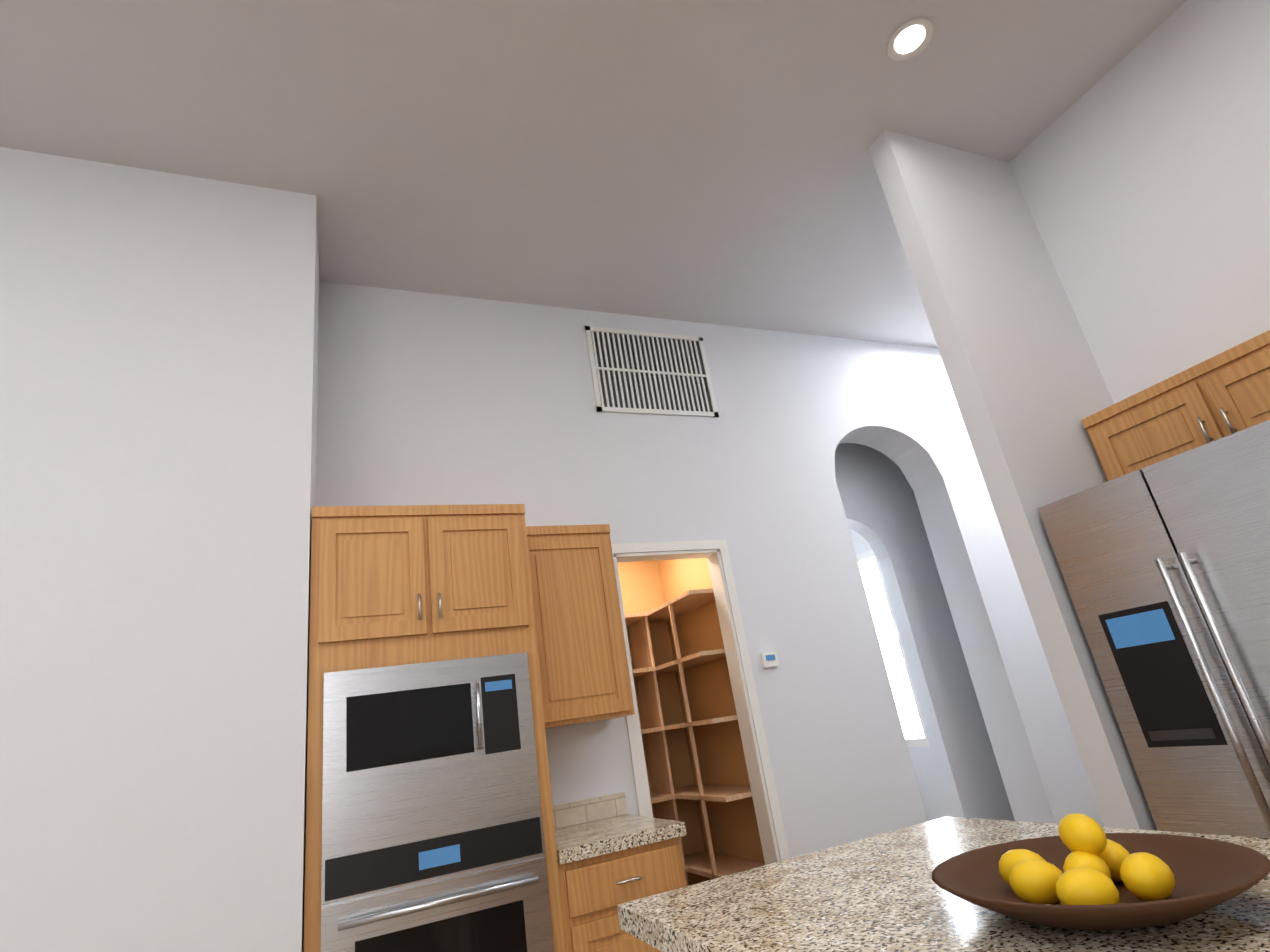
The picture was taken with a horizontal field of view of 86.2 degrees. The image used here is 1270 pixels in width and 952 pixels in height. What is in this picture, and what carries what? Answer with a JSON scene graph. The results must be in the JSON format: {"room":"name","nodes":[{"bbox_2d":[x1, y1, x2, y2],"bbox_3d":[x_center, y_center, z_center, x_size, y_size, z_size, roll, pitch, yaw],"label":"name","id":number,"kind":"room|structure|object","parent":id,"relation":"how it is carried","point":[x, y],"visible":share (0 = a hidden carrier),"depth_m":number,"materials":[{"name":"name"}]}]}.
{"room":"kitchen","nodes":[
{"label":"kitchen","id":0,"kind":"room"},
{"bbox_2d":[0,147,318,951],"bbox_3d":[-3.680,0.591,1.825,5.075,3.820,0.770,0,-22,-24],"label":"wall","id":1,"kind":"structure","parent":0,"point":[158,389],"depth_m":2.38,"materials":[{"name":"paint"}]},
{"bbox_2d":[0,0,1186,347],"bbox_3d":[-0.163,-2.030,1.955,11.600,0.100,14.400,0,-22,-24],"label":"ceiling","id":2,"kind":"structure","parent":0,"point":[700,160],"depth_m":3.01,"materials":[{"name":"paint"}]},
{"bbox_2d":[887,18,932,60],"bbox_3d":[1.162,-1.844,2.867,0.188,0.004,0.188,4,-24,-32],"label":"recessed light","id":3,"kind":"object","parent":2,"relation":"in","point":[910,39],"visible":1,"depth_m":2.85,"materials":[{"name":"white"}]},
{"bbox_2d":[617,558,764,884],"bbox_3d":[0.050,1.497,4.150,1.120,2.650,1.070,0,-22,-24],"label":"wall","id":4,"kind":"structure","parent":0,"point":[646,586],"depth_m":4.53,"materials":[{"name":"paint"}]},
{"bbox_2d":[316,281,1104,857],"bbox_3d":[1.387,0.772,4.463,6.325,3.820,0.300,0,-22,-24],"label":"wall","id":5,"kind":"structure","parent":0,"point":[432,399],"depth_m":4.07,"materials":[{"name":"paint"}]},
{"bbox_2d":[526,524,634,728],"bbox_3d":[-0.351,0.727,3.318,0.507,0.922,0.374,0,-22,-24],"label":"upper cabinet","id":6,"kind":"object","parent":5,"relation":"attached to","point":[583,666],"visible":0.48,"depth_m":3.19,"materials":[{"name":"brown wood"}]},
{"bbox_2d":[585,326,718,416],"bbox_3d":[0.114,-0.666,4.350,0.840,0.600,0.012,0,-22,-24],"label":"air vent grille","id":7,"kind":"object","parent":5,"relation":"attached to","point":[638,372],"visible":1,"depth_m":4.34,"materials":[{"name":"white metal"}]},
{"bbox_2d":[611,540,789,864],"bbox_3d":[0.325,1.453,3.583,0.790,2.260,0.138,0,-22,-24],"label":"trim","id":8,"kind":"structure","parent":5,"relation":"attached to","point":[760,771],"depth_m":3.75,"materials":[{"name":"white wood"}]},
{"bbox_2d":[760,651,779,667],"bbox_3d":[0.771,1.050,3.877,0.100,0.080,0.021,0,-22,-24],"label":"thermostat","id":9,"kind":"object","parent":5,"relation":"attached to","point":[769,659],"visible":0.96,"depth_m":3.87,"materials":[{"name":"white plastic"}]},
{"bbox_2d":[835,443,1014,820],"bbox_3d":[1.678,0.976,5.137,1.890,3.820,0.180,0,-22,-24],"label":"wall","id":10,"kind":"structure","parent":0,"point":[956,769],"depth_m":5.13,"materials":[{"name":"paint"}]},
{"bbox_2d":[856,549,929,746],"bbox_3d":[2.354,1.469,5.994,0.049,1.720,0.920,0,-22,-24],"label":"window","id":11,"kind":"structure","parent":10,"relation":"in","point":[910,716],"depth_m":6.09,"materials":[{"name":"white glass"}]},
{"bbox_2d":[869,129,1157,830],"bbox_3d":[1.875,0.104,2.875,0.870,3.820,0.120,0,-22,-24],"label":"wall","id":12,"kind":"structure","parent":0,"point":[1028,385],"depth_m":2.98,"materials":[{"name":"paint"}]},
{"bbox_2d":[1009,0,1269,403],"bbox_3d":[3.099,-0.667,1.321,0.120,3.820,4.250,0,-22,-24],"label":"wall","id":13,"kind":"structure","parent":0,"point":[1141,171],"depth_m":2.96,"materials":[{"name":"paint"}]},
{"bbox_2d":[1081,330,1269,480],"bbox_3d":[2.752,-0.466,1.486,0.374,0.842,3.269,0,-22,-24],"label":"upper cabinet","id":14,"kind":"object","parent":13,"relation":"attached to","point":[1222,394],"visible":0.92,"depth_m":2.59,"materials":[{"name":"brown wood"}]},
{"bbox_3d":[0.411,1.604,0.603,11.600,0.100,14.400,0,-22,-24],"label":"floor","id":15,"kind":"structure","parent":0,"visible":0},
{"bbox_2d":[304,504,565,951],"bbox_3d":[-0.813,1.282,2.669,0.850,2.282,0.714,0,-22,-24],"label":"tall cabinet","id":16,"kind":"object","parent":15,"relation":"on","point":[430,827],"visible":1,"depth_m":2.50,"materials":[{"name":"brown wood"}]},
{"bbox_2d":[553,792,686,951],"bbox_3d":[-0.097,1.884,2.750,0.527,1.010,0.662,0,-22,-24],"label":"base cabinet","id":17,"kind":"object","parent":15,"relation":"on","point":[612,853],"visible":0.58,"depth_m":2.60,"materials":[{"name":"brown wood"}]},
{"bbox_2d":[624,612,687,885],"bbox_3d":[-0.016,1.911,4.300,1.005,2.005,0.345,0,-22,-24],"label":"shelf","id":18,"kind":"object","parent":15,"relation":"on","point":[661,787],"depth_m":4.48,"materials":[{"name":"brown wood"}]},
{"bbox_2d":[657,944,672,951],"bbox_3d":[0.965,0.978,0.550,1.032,0.862,2.012,0,-22,-24],"label":"kitchen island","id":19,"kind":"object","parent":15,"relation":"on","point":[661,947],"depth_m":1.37,"materials":[{"name":"beige stone"}]},
{"bbox_2d":[617,816,1269,951],"bbox_3d":[0.879,0.600,0.816,1.060,0.048,2.320,0,-22,-24],"label":"island countertop","id":20,"kind":"structure","parent":19,"relation":"on","point":[879,893],"depth_m":1.30,"materials":[{"name":"beige stone"}]},
{"bbox_2d":[932,813,1269,929],"bbox_3d":[0.738,0.634,1.116,0.480,0.133,0.480,0,-22,-24],"label":"fruit bowl","id":21,"kind":"object","parent":20,"relation":"on","point":[1082,872],"visible":1,"depth_m":1.08,"materials":[{"name":"brown wood"}]},
{"bbox_2d":[644,588,764,885],"bbox_3d":[0.486,1.726,4.016,0.315,2.005,0.630,0,-22,-24],"label":"shelf","id":22,"kind":"object","parent":15,"relation":"on","point":[709,863],"depth_m":4.10,"materials":[{"name":"brown wood"}]},
{"bbox_2d":[1038,420,1269,837],"bbox_3d":[2.204,0.816,2.072,0.866,1.850,0.895,0,-22,-24],"label":"fridge","id":23,"kind":"object","parent":15,"relation":"on","point":[1164,565],"visible":1,"depth_m":2.15,"materials":[{"name":"silver metal"}]}
]}

